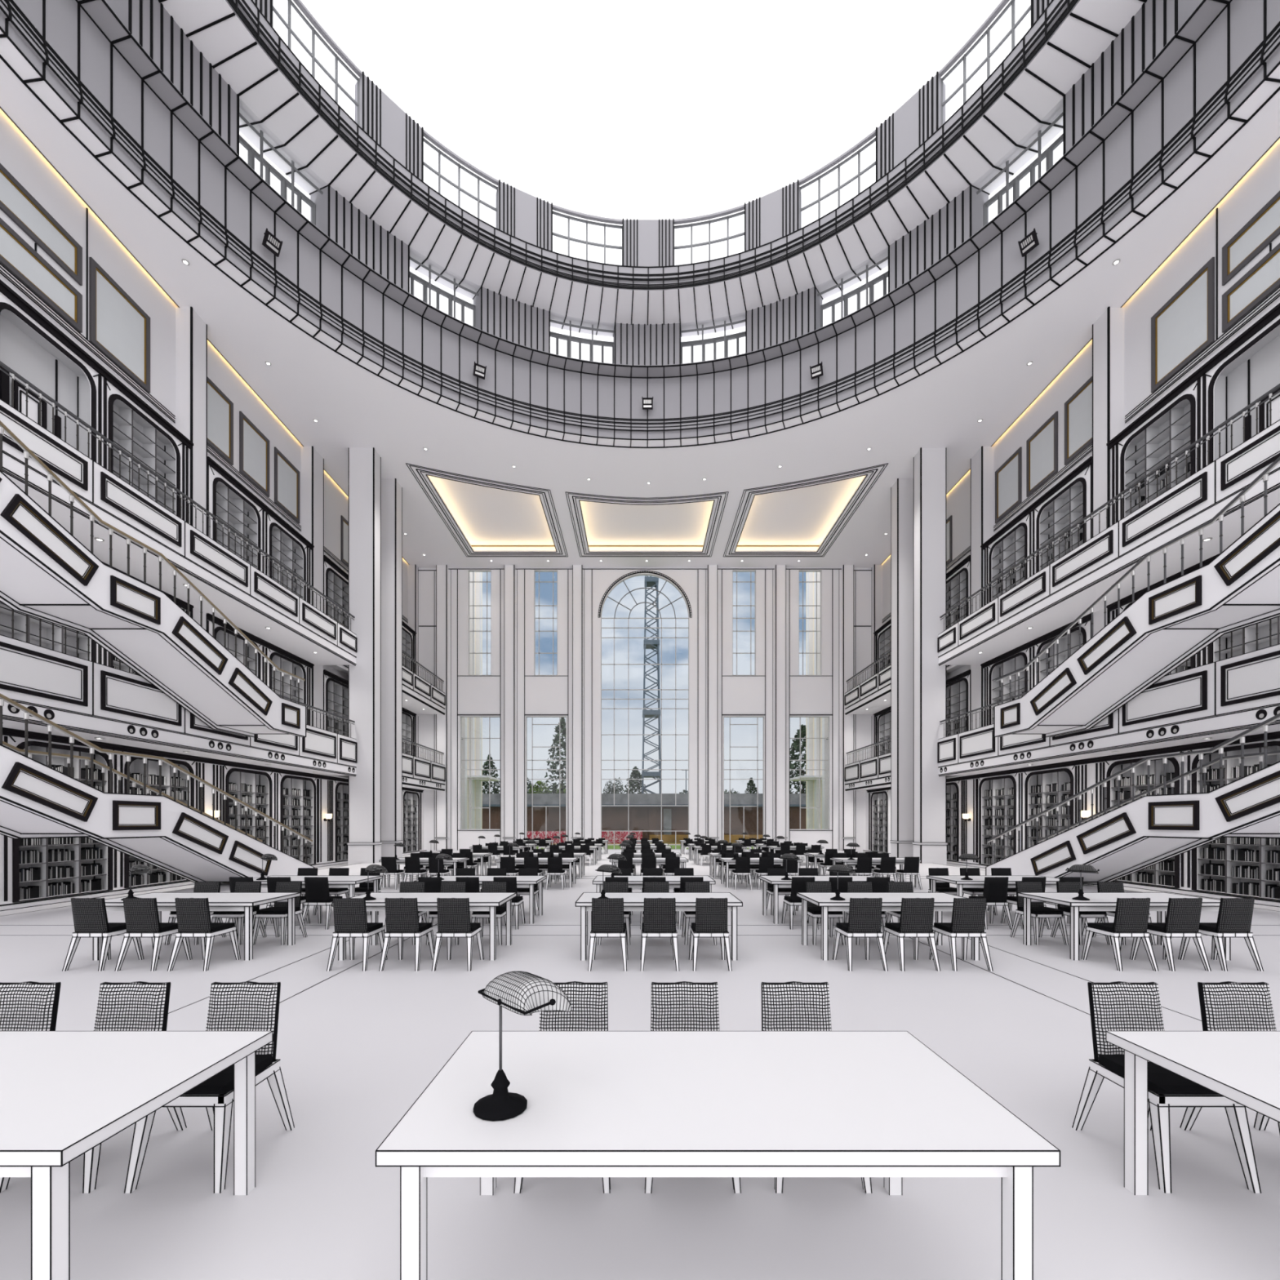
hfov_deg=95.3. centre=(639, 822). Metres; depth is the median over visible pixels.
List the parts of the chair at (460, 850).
backrest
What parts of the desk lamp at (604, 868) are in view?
lamp shade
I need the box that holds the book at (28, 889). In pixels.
[25,888,29,898]
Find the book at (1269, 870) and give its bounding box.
[1268,869,1272,879]
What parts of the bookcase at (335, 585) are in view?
shelf, shelf, shelf, shelf, shelf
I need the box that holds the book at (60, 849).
[59,848,65,861]
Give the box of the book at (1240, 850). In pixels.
[1239,848,1250,861]
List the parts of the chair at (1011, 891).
backrest, leg, seat frame, seat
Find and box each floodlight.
[262,227,282,257]
[472,361,486,379]
[641,396,653,409]
[809,361,823,379]
[1017,227,1039,257]
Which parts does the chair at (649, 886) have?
backrest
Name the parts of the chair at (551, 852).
backrest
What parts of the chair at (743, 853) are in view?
backrest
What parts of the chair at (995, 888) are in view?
seat, leg, leg, backrest, seat frame, leg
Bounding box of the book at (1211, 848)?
[1209,847,1220,858]
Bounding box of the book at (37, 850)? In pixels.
[36,849,38,862]
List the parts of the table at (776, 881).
leg, leg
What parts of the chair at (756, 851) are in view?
backrest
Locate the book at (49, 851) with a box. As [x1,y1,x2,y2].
[48,850,51,862]
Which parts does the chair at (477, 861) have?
seat, backrest, leg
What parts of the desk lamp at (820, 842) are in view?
lamp shade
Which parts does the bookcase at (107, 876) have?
shelf, shelf, shelf, shelf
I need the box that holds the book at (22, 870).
[19,868,24,881]
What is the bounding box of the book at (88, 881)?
[80,880,91,891]
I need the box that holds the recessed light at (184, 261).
[181,258,189,265]
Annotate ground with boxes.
[536,844,755,848]
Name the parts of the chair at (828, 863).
leg, leg, seat frame, backrest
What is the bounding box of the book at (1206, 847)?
[1206,847,1209,858]
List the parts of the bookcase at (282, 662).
shelf, shelf, shelf, arch moulding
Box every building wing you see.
[461,572,499,829]
[790,572,828,829]
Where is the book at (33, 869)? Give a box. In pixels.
[32,868,35,880]
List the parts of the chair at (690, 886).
leg, leg, seat frame, seat, backrest, leg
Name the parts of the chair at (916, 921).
leg, seat, leg, seat frame, leg, backrest, leg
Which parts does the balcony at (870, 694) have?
panel moulding, handrail, panel moulding, panel moulding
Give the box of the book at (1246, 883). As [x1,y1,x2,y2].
[1244,882,1249,894]
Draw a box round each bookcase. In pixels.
[0,601,97,662]
[3,734,117,904]
[102,376,182,518]
[102,607,183,673]
[118,751,197,889]
[208,465,262,571]
[208,620,262,679]
[222,764,274,847]
[267,514,307,601]
[267,648,306,724]
[278,773,317,864]
[324,560,348,672]
[324,674,348,736]
[333,780,348,862]
[402,626,413,671]
[402,711,413,755]
[402,790,419,853]
[870,790,888,853]
[876,710,890,755]
[877,623,890,672]
[946,560,969,672]
[946,675,969,737]
[946,780,960,862]
[977,773,1018,865]
[987,513,1029,602]
[987,647,1030,724]
[1022,764,1077,849]
[1034,465,1090,573]
[1034,620,1090,685]
[1102,751,1186,889]
[1116,601,1202,674]
[1117,376,1202,520]
[1186,738,1279,901]
[1206,616,1279,663]
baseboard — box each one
[0,849,426,910]
[862,849,1279,906]
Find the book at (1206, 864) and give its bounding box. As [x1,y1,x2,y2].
[1205,863,1214,874]
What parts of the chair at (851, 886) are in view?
leg, leg, backrest, seat frame, leg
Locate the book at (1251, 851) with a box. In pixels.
[1249,850,1253,862]
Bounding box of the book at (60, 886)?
[58,885,61,894]
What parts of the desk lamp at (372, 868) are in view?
lamp shade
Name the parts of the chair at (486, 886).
leg, leg, seat frame, seat, backrest, leg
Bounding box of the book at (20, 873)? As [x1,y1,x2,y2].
[19,871,22,881]
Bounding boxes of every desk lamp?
[120,864,151,900]
[256,853,277,879]
[364,864,387,900]
[394,842,405,859]
[429,840,439,851]
[435,853,453,879]
[473,971,572,1120]
[478,835,485,844]
[507,842,519,857]
[526,840,536,851]
[595,864,622,897]
[607,853,626,876]
[618,842,631,854]
[622,840,632,851]
[717,840,728,854]
[730,842,743,859]
[776,835,784,846]
[779,853,799,879]
[816,840,828,854]
[826,864,856,900]
[845,842,860,859]
[956,853,979,879]
[1065,864,1099,900]
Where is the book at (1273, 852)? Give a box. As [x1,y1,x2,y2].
[1271,851,1274,862]
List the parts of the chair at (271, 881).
leg, backrest, seat frame, leg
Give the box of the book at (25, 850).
[25,849,36,862]
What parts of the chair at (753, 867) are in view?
backrest, seat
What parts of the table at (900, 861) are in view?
leg, leg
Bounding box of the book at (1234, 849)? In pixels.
[1234,848,1237,860]
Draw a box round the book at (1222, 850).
[1221,848,1225,859]
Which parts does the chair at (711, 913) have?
leg, seat, leg, seat frame, backrest, leg, leg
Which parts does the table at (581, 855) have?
leg, leg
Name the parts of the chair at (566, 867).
backrest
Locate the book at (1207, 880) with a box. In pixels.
[1206,879,1216,889]
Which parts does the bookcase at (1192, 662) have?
shelf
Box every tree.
[482,754,500,793]
[527,777,532,793]
[528,780,551,793]
[544,717,565,793]
[555,784,565,793]
[603,779,615,793]
[611,777,624,793]
[623,766,647,793]
[724,788,739,793]
[744,777,756,793]
[790,724,805,793]
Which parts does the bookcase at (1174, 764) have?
shelf, shelf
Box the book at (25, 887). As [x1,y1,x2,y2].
[25,887,31,898]
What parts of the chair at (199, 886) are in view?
leg, seat frame, leg, backrest, leg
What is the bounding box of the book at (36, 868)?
[28,866,39,879]
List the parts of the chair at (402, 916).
leg, leg, backrest, seat frame, leg, seat, leg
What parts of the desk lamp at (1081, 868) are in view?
lamp shade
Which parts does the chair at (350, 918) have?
leg, backrest, leg, seat frame, leg, seat, leg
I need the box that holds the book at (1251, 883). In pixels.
[1249,882,1258,895]
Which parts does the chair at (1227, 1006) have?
leg, backrest, leg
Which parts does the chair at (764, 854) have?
backrest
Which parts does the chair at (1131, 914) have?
leg, seat, leg, seat frame, leg, backrest, leg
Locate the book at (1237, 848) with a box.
[1237,848,1247,861]
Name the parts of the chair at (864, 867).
seat frame, backrest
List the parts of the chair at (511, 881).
backrest, leg, seat frame, seat, leg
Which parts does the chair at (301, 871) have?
backrest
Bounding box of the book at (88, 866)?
[87,865,89,875]
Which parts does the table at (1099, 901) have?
leg, leg, leg, leg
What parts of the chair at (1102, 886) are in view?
leg, backrest, leg, seat frame, leg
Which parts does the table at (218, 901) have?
leg, leg, leg, leg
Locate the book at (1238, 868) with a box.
[1237,867,1239,877]
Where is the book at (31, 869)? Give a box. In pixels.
[24,868,32,880]
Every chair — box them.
[0,981,61,1031]
[0,981,186,1193]
[62,897,143,971]
[114,897,192,971]
[124,981,294,1193]
[164,881,226,945]
[167,897,240,971]
[211,881,266,945]
[225,876,273,928]
[253,881,306,945]
[263,876,310,928]
[297,867,317,913]
[299,876,342,929]
[312,867,349,915]
[326,897,386,971]
[347,867,380,915]
[378,897,434,971]
[379,857,404,889]
[384,881,427,945]
[403,853,424,881]
[403,857,426,881]
[417,876,441,921]
[419,851,433,875]
[425,853,445,876]
[426,881,466,945]
[427,857,449,876]
[431,897,484,971]
[440,851,452,869]
[441,848,453,853]
[446,853,465,875]
[455,867,475,875]
[455,876,489,923]
[459,848,471,867]
[460,851,478,875]
[471,881,506,945]
[472,844,482,860]
[473,848,488,875]
[480,867,506,892]
[485,843,495,863]
[486,844,500,866]
[489,842,501,858]
[493,876,524,929]
[495,843,508,863]
[500,857,518,875]
[502,844,515,865]
[511,843,522,857]
[511,853,528,875]
[511,867,538,915]
[513,981,610,1193]
[517,842,527,851]
[520,851,533,857]
[524,857,543,888]
[525,840,533,851]
[533,848,545,874]
[537,853,551,884]
[538,839,546,851]
[539,851,557,879]
[542,838,551,851]
[545,857,566,889]
[549,844,559,851]
[551,848,562,853]
[554,853,573,884]
[556,843,565,851]
[560,851,577,879]
[564,844,576,864]
[566,848,580,875]
[573,839,580,842]
[580,844,591,866]
[584,843,593,863]
[587,897,627,971]
[588,840,598,859]
[595,839,604,854]
[598,838,605,853]
[598,881,631,945]
[604,876,631,923]
[613,867,632,915]
[617,857,634,889]
[621,853,635,875]
[623,848,635,875]
[626,844,635,848]
[640,844,650,866]
[640,851,653,875]
[640,857,656,889]
[640,876,666,929]
[640,897,679,971]
[641,848,653,851]
[641,853,654,857]
[641,867,662,892]
[641,881,671,945]
[644,981,741,1193]
[656,844,666,853]
[658,848,671,867]
[660,851,674,875]
[662,853,675,875]
[663,857,679,875]
[673,867,693,892]
[675,876,703,929]
[681,881,716,945]
[683,838,689,853]
[684,839,693,854]
[688,897,732,971]
[692,840,700,859]
[695,842,705,861]
[697,843,708,863]
[699,844,711,866]
[711,843,720,863]
[712,848,724,874]
[716,844,726,866]
[717,851,733,879]
[724,853,742,884]
[725,843,732,851]
[730,857,751,889]
[732,846,742,848]
[732,848,743,853]
[737,851,755,879]
[743,839,751,851]
[744,853,764,884]
[748,838,755,851]
[750,848,761,875]
[753,839,762,848]
[754,857,773,889]
[756,851,773,878]
[758,840,766,851]
[760,981,872,1193]
[764,842,774,851]
[766,839,773,842]
[766,853,782,875]
[766,867,795,915]
[770,843,780,853]
[780,844,790,856]
[781,876,818,929]
[782,858,798,875]
[784,843,795,853]
[792,844,805,865]
[793,842,802,858]
[795,867,817,911]
[798,843,808,863]
[805,881,845,945]
[807,848,823,873]
[811,844,821,865]
[817,876,852,929]
[818,851,837,875]
[826,848,837,875]
[830,871,849,875]
[832,897,888,971]
[833,853,853,875]
[844,848,855,853]
[844,851,859,875]
[844,881,888,945]
[849,857,872,875]
[853,853,874,875]
[865,851,879,876]
[866,876,893,922]
[872,857,897,881]
[875,853,896,876]
[882,881,928,944]
[883,897,940,971]
[896,857,922,889]
[928,867,956,894]
[928,897,993,971]
[960,867,997,915]
[968,876,1012,929]
[986,867,1016,911]
[1000,876,1051,929]
[1009,881,1068,945]
[1045,876,1087,928]
[1050,881,1111,945]
[1071,981,1261,1193]
[1081,897,1158,971]
[1093,881,1155,945]
[1129,897,1211,971]
[1177,897,1263,971]
[1179,981,1279,1133]
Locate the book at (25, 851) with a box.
[24,850,26,863]
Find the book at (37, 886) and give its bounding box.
[27,885,39,897]
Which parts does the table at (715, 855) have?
leg, leg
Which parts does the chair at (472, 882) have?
backrest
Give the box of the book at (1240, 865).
[1240,865,1241,877]
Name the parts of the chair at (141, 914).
leg, backrest, seat frame, leg, leg, seat, leg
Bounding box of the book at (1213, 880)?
[1213,880,1223,891]
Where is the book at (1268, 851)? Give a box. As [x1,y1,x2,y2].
[1267,850,1269,862]
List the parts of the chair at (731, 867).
backrest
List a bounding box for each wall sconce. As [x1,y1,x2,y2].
[209,810,219,817]
[323,813,332,821]
[962,813,970,821]
[1080,810,1091,820]
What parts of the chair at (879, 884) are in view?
backrest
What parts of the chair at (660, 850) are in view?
backrest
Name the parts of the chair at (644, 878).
leg, backrest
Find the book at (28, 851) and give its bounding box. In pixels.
[26,850,31,863]
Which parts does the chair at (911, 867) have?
leg, seat frame, backrest, leg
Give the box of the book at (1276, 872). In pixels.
[1275,871,1277,880]
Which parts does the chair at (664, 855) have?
backrest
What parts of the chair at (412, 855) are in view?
backrest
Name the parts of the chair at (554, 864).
leg, leg, backrest, seat frame, leg, leg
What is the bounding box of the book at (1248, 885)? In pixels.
[1247,884,1249,895]
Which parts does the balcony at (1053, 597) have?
panel moulding, panel moulding, panel moulding, panel moulding, panel moulding, panel moulding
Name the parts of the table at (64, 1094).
leg, leg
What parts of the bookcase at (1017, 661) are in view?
shelf, shelf, shelf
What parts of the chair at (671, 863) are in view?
seat frame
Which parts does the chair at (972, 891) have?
backrest, seat frame, seat, leg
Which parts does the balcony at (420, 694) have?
panel moulding, panel moulding, handrail, panel moulding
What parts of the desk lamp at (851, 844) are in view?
lamp shade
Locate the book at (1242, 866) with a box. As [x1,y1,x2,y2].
[1241,865,1252,877]
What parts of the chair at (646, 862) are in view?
backrest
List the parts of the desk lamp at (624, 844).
lamp shade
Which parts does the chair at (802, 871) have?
backrest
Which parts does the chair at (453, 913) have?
leg, leg, backrest, seat frame, leg, seat, leg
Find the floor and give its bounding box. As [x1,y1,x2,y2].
[0,850,1279,1279]
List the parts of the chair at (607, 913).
leg, leg, seat frame, backrest, leg, leg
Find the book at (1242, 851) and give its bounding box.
[1241,849,1245,861]
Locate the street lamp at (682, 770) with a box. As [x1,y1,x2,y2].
[681,769,688,793]
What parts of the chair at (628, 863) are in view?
backrest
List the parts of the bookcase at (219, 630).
shelf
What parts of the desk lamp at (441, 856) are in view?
lamp shade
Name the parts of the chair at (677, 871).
seat, backrest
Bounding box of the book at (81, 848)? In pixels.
[80,848,86,859]
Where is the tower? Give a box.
[641,575,661,793]
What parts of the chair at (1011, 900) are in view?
leg, seat, leg, seat frame, backrest, leg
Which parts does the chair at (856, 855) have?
backrest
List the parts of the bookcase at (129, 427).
shelf, shelf, shelf, shelf, shelf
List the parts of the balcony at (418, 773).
panel moulding, panel moulding, handrail, panel moulding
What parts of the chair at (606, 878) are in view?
backrest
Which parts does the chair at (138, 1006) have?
leg, leg, backrest, leg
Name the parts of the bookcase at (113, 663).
arch moulding, shelf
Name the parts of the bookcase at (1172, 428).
shelf, shelf, shelf, shelf, shelf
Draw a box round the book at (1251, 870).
[1249,869,1252,878]
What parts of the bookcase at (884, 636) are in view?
panel, shelf, shelf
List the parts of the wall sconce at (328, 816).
lamp shade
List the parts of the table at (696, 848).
leg, leg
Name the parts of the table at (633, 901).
leg, leg, leg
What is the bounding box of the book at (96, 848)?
[92,847,99,858]
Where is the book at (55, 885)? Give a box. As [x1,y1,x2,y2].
[53,884,57,895]
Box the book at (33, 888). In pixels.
[31,887,35,897]
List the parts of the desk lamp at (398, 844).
lamp shade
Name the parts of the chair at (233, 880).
backrest, leg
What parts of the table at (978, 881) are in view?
leg, leg, leg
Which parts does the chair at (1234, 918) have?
leg, seat, leg, leg, seat frame, backrest, leg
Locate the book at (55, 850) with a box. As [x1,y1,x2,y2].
[48,848,59,861]
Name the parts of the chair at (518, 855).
backrest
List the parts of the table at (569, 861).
leg, leg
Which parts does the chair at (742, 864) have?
leg, leg, seat frame, backrest, leg, leg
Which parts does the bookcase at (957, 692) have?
shelf, shelf, shelf, shelf, shelf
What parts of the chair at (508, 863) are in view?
seat frame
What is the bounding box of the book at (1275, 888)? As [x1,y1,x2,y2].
[1274,887,1276,898]
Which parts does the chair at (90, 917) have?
leg, backrest, seat frame, leg, leg, seat, leg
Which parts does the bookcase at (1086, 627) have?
shelf, shelf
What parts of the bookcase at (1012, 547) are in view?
shelf, shelf, shelf, shelf, shelf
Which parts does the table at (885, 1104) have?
leg, leg, leg, leg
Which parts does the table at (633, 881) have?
leg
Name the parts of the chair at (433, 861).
backrest, seat frame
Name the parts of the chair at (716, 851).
backrest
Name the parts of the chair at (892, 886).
leg, seat frame, backrest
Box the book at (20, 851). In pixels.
[19,850,22,863]
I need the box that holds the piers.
[105,0,1202,365]
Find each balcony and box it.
[0,0,1279,448]
[0,360,357,666]
[0,602,357,776]
[402,651,445,715]
[402,737,445,791]
[844,650,890,715]
[844,737,890,791]
[937,383,1279,666]
[937,619,1279,776]
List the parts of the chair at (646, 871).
backrest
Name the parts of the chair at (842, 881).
backrest, leg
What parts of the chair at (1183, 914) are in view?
leg, seat, leg, leg, seat frame, backrest, leg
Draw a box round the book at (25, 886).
[25,886,36,897]
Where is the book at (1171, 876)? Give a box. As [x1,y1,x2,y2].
[1170,875,1173,885]
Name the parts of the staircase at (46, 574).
panel moulding, panel, panel moulding, panel, panel moulding, panel, panel moulding, panel, panel moulding, panel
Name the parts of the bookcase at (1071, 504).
shelf, shelf, shelf, shelf, shelf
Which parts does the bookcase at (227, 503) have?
shelf, shelf, shelf, shelf, shelf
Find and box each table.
[0,1031,272,1279]
[93,892,301,960]
[253,875,382,915]
[331,892,516,960]
[375,1031,1060,1279]
[378,857,469,887]
[413,875,546,924]
[421,853,493,876]
[469,845,525,862]
[493,844,537,859]
[494,857,577,887]
[513,840,554,844]
[515,853,586,878]
[545,845,598,865]
[555,844,602,860]
[569,840,608,853]
[575,892,742,960]
[592,875,715,892]
[609,857,688,867]
[614,853,681,866]
[620,845,671,851]
[635,844,668,845]
[636,840,663,843]
[679,840,717,853]
[687,844,723,860]
[692,845,746,865]
[707,853,761,878]
[718,857,802,887]
[735,840,776,843]
[754,844,804,860]
[758,875,893,924]
[766,845,823,860]
[796,892,979,960]
[803,853,877,876]
[829,857,921,887]
[926,875,1070,924]
[1017,892,1231,960]
[1105,1031,1279,1195]
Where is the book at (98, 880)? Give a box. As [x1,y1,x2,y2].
[90,879,99,889]
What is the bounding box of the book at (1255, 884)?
[1254,884,1258,896]
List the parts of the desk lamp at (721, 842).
lamp shade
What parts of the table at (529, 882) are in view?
leg, leg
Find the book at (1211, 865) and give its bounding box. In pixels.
[1210,864,1214,875]
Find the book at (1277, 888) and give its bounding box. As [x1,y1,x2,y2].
[1276,887,1279,898]
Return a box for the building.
[482,793,805,839]
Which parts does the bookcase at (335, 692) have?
panel, shelf, shelf, shelf, shelf, shelf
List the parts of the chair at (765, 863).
leg, leg, seat frame, backrest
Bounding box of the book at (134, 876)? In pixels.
[128,875,135,885]
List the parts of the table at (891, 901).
leg, leg, leg, leg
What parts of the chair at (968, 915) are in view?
leg, seat, leg, seat frame, leg, backrest, leg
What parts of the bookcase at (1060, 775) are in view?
shelf, shelf, shelf, shelf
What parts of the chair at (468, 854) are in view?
backrest, leg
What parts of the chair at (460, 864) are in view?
seat, backrest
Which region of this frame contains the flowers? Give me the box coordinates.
[527,831,642,843]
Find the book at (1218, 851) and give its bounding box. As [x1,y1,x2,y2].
[1217,850,1219,859]
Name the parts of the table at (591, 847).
leg, leg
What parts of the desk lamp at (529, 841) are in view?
lamp shade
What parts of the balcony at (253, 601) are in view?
panel moulding, panel moulding, panel moulding, panel moulding, panel moulding, panel moulding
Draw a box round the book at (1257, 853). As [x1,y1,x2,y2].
[1256,852,1258,862]
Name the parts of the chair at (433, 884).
leg, backrest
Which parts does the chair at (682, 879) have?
leg, leg, backrest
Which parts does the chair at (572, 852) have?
backrest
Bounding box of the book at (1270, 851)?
[1269,850,1278,862]
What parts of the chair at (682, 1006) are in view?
leg, backrest, leg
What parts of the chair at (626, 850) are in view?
backrest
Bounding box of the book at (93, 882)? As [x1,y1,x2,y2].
[92,881,94,890]
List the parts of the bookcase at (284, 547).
shelf, shelf, shelf, shelf, shelf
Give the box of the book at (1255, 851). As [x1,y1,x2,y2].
[1253,849,1258,862]
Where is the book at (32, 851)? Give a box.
[31,850,35,862]
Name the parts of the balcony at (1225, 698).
panel moulding, panel moulding, handrail, panel moulding, panel moulding, panel moulding, panel moulding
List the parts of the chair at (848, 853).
backrest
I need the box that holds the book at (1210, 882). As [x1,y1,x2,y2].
[1208,880,1213,890]
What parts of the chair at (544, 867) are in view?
seat, backrest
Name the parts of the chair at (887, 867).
seat frame, backrest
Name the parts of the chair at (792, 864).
seat frame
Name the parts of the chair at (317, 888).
leg, backrest, seat frame, leg, leg, seat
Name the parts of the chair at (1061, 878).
backrest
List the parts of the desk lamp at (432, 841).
lamp shade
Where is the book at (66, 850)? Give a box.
[65,848,68,861]
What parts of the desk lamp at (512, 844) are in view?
lamp shade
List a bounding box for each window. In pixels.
[239,112,323,225]
[272,0,359,124]
[409,256,479,327]
[423,137,497,228]
[460,716,500,829]
[468,570,491,675]
[525,716,566,849]
[534,570,557,675]
[550,319,614,363]
[552,210,622,265]
[600,573,688,849]
[674,210,744,263]
[680,319,745,364]
[723,716,764,849]
[732,570,755,675]
[790,716,829,829]
[799,570,821,675]
[800,137,875,228]
[817,256,888,327]
[941,0,1031,125]
[976,112,1062,226]
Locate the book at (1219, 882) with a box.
[1217,880,1225,891]
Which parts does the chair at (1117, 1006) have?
leg, backrest, leg, seat, leg, seat frame, leg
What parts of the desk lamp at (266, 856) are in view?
lamp shade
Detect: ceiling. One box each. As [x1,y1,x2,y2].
[0,58,1279,567]
[158,0,1146,337]
[428,475,864,550]
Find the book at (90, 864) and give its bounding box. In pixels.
[80,863,91,875]
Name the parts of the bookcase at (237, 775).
shelf, shelf, shelf, shelf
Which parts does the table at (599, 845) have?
leg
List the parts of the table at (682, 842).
leg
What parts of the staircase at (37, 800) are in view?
panel moulding, panel, handrail, panel moulding, panel, panel moulding, panel, panel moulding, panel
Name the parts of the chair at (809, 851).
backrest, seat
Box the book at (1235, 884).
[1234,883,1238,893]
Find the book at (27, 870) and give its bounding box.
[24,869,28,881]
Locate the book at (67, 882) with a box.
[62,881,72,893]
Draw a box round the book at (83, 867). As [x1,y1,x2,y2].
[82,866,84,875]
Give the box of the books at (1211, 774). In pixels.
[19,462,1279,885]
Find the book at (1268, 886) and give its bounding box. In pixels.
[1267,885,1279,897]
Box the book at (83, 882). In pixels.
[80,880,85,892]
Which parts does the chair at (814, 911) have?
leg, backrest, seat, seat frame, leg, leg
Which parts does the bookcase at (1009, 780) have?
shelf, shelf, shelf, shelf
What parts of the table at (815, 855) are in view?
leg, leg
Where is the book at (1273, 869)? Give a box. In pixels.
[1272,868,1279,880]
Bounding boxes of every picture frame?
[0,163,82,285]
[0,217,82,333]
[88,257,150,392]
[207,377,233,465]
[239,411,269,497]
[274,446,299,523]
[340,515,348,567]
[946,515,951,565]
[995,446,1022,523]
[1026,411,1057,497]
[1064,376,1092,465]
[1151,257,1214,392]
[1222,191,1279,285]
[1222,243,1279,333]
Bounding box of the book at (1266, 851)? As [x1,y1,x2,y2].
[1266,850,1267,862]
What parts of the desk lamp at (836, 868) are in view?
lamp shade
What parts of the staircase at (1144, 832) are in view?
panel, panel moulding, panel, panel moulding, handrail, panel, panel moulding, panel moulding, panel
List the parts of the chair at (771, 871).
leg, leg, backrest, seat frame, seat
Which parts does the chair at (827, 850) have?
backrest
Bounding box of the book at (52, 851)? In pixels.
[48,849,53,862]
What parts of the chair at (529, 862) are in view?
backrest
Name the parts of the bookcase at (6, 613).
shelf, shelf, arch moulding, panel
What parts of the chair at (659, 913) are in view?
leg, seat frame, backrest, leg, leg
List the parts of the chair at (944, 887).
backrest, seat frame, seat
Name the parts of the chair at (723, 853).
backrest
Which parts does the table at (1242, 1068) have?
leg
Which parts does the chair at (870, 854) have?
backrest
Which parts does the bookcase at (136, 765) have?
shelf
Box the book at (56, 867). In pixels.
[48,866,57,878]
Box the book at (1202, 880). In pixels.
[1201,879,1204,889]
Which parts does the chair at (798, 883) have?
leg, seat, leg, seat frame, backrest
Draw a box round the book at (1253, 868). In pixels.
[1252,867,1256,879]
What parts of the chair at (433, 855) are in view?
backrest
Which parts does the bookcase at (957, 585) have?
shelf, shelf, shelf, shelf, shelf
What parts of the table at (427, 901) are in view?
leg, leg, leg, leg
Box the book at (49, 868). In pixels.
[48,866,53,879]
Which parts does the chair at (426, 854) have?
backrest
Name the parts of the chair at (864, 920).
leg, seat, leg, seat frame, backrest, leg, leg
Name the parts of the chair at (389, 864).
leg, leg, backrest, seat frame, leg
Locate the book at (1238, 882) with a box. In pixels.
[1238,882,1241,893]
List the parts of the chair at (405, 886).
backrest, leg, seat frame, leg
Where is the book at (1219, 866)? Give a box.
[1217,865,1220,875]
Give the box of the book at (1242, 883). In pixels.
[1241,882,1244,894]
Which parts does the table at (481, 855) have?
leg, leg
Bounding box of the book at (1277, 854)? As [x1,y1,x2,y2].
[1275,853,1278,863]
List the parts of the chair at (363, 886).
seat, seat frame, backrest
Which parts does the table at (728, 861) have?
leg, leg, leg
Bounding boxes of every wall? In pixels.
[0,108,424,911]
[253,0,1051,266]
[417,564,871,852]
[866,138,1279,906]
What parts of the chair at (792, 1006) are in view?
leg, backrest, leg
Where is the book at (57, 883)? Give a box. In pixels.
[48,882,58,895]
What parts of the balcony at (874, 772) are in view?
panel moulding, handrail, panel moulding, panel moulding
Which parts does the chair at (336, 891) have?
leg, seat, seat frame, backrest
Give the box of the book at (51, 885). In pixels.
[48,884,53,896]
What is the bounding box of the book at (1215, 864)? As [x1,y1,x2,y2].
[1214,863,1224,875]
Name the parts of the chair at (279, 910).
leg, leg, seat, seat frame, leg, backrest, leg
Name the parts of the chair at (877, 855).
backrest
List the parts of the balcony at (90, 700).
panel moulding, panel moulding, handrail, panel moulding, panel moulding, panel moulding, panel moulding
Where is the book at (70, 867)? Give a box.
[66,866,71,877]
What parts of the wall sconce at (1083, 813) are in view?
lamp shade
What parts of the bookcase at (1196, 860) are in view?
shelf, shelf, shelf, shelf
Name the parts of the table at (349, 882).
leg, leg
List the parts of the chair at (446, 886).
leg, seat frame, seat, backrest, leg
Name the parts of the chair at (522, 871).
seat, seat frame, backrest, leg, leg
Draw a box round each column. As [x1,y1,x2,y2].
[346,447,382,865]
[381,478,403,857]
[889,478,913,857]
[912,447,947,865]
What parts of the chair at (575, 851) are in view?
backrest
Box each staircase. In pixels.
[0,420,306,737]
[0,693,314,883]
[985,713,1279,885]
[993,456,1279,737]
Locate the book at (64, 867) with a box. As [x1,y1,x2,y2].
[57,866,66,877]
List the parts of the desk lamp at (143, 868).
stem, lamp shade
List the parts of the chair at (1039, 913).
leg, backrest, leg, seat frame, seat, leg, leg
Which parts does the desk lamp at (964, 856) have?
lamp shade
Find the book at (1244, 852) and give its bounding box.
[1243,851,1245,861]
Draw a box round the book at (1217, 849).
[1216,848,1225,859]
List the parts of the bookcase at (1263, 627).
panel, arch moulding, shelf, shelf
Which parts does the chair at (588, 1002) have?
leg, backrest, leg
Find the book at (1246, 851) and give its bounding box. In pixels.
[1245,849,1253,861]
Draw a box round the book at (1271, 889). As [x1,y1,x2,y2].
[1270,888,1272,897]
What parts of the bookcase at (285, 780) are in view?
shelf, shelf, shelf, shelf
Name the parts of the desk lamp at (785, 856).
lamp shade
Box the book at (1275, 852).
[1274,851,1278,862]
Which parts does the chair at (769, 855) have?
backrest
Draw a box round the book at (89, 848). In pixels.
[81,847,92,859]
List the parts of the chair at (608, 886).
leg, backrest, seat frame, leg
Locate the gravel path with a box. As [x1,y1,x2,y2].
[551,843,680,844]
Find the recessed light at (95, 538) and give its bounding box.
[93,537,104,542]
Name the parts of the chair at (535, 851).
backrest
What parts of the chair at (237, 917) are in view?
leg, seat frame, leg, seat, leg, backrest, leg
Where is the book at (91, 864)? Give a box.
[91,863,100,874]

